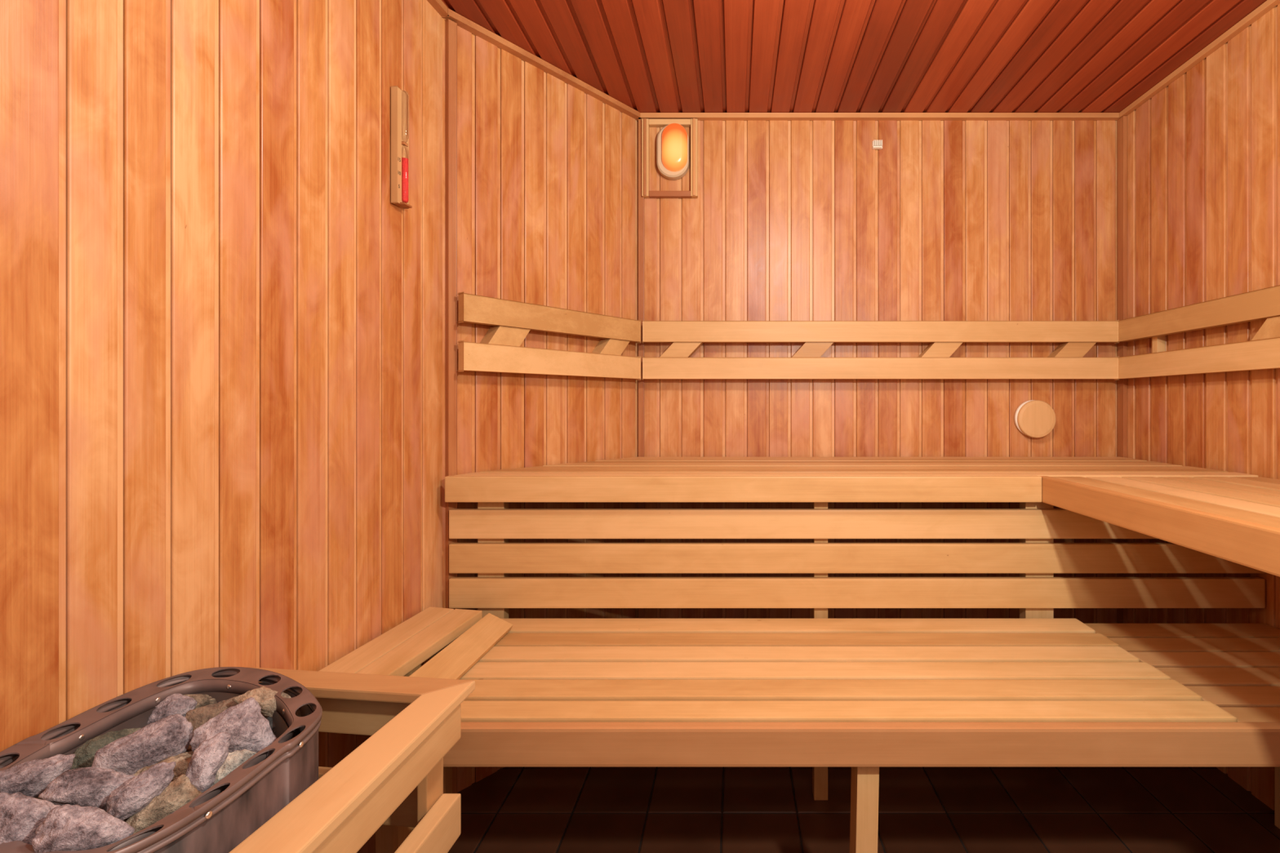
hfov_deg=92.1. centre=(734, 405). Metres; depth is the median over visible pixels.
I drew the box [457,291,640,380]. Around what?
backrest
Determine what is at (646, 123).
surround
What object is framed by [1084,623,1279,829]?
bench
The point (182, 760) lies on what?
stone
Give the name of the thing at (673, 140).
wall lamp
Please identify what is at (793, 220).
wall
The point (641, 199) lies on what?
trim
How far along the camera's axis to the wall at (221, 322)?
1.04 m
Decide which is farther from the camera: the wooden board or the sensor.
the sensor
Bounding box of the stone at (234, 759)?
[211,749,257,786]
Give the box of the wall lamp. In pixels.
[657,123,688,180]
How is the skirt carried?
on the floor
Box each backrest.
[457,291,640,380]
[641,320,1119,380]
[1118,284,1279,378]
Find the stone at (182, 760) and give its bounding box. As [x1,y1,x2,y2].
[133,751,193,782]
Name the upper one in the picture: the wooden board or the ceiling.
the ceiling
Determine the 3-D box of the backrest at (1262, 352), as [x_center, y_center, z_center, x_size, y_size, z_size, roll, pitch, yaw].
[1.474,-0.209,1.251,0.057,0.219,2.110,0,0,0]
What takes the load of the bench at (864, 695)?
on the floor
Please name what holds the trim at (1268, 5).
attached to the wall at (1203, 152)
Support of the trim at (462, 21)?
attached to the wall at (547, 168)
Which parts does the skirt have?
post, post, post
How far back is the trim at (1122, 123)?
2.34 m
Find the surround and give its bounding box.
[641,118,697,198]
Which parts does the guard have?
rail, post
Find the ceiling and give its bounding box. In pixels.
[441,0,1266,112]
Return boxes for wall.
[0,0,442,852]
[442,17,636,792]
[636,120,1116,623]
[1127,3,1279,810]
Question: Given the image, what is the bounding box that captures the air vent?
[1014,400,1055,438]
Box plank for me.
[408,613,513,679]
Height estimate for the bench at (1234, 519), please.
0.931 m
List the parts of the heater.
heater stone, heater stone, heater stone, heater stone, heater stone, heater stone, heater stone, heater stone, heater stone, heater stone, heater stone, heater stone, heater stone, heater stone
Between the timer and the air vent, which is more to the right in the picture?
the air vent
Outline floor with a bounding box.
[448,767,1279,852]
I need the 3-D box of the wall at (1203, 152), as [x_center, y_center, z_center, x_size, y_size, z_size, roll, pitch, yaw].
[1.517,0.001,0.835,0.030,2.258,3.070,0,0,0]
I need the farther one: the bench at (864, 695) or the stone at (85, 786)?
the bench at (864, 695)
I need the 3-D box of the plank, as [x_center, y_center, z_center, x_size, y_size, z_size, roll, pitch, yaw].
[-0.631,0.575,1.393,0.075,0.044,0.466,0,0,1]
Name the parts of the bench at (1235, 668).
leg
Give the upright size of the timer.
0.290 m
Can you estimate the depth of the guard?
0.92 m
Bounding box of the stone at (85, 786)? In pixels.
[38,767,135,811]
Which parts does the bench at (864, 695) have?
leg, leg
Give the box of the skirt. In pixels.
[448,502,1265,799]
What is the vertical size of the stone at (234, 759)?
0.034 m
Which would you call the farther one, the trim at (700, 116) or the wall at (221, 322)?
the trim at (700, 116)
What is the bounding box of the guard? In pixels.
[229,667,475,852]
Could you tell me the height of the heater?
0.735 m
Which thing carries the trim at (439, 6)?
attached to the wall at (221, 322)
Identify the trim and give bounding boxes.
[426,0,449,17]
[442,8,641,120]
[444,17,457,793]
[637,112,1120,120]
[638,119,644,618]
[1116,115,1127,623]
[1119,0,1279,117]
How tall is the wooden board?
0.582 m
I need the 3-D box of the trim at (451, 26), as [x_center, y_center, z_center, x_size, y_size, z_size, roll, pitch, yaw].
[-0.816,0.011,1.754,0.019,2.232,0.030,0,0,36]
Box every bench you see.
[397,618,1279,852]
[444,457,1257,502]
[1040,475,1279,577]
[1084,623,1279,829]
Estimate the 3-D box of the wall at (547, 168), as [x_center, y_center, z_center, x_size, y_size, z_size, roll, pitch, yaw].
[-0.618,0.001,2.065,0.030,2.258,0.777,0,0,36]
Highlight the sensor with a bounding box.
[871,139,882,149]
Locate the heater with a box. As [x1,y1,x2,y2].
[0,666,322,852]
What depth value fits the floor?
1.71 m
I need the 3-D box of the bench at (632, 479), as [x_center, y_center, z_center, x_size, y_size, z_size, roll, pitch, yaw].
[0.338,0.235,2.019,2.288,0.076,0.652,0,0,0]
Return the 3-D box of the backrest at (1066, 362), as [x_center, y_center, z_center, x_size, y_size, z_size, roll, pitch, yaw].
[0.552,-0.209,2.335,1.807,0.227,0.068,0,0,0]
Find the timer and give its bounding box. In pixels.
[391,85,412,208]

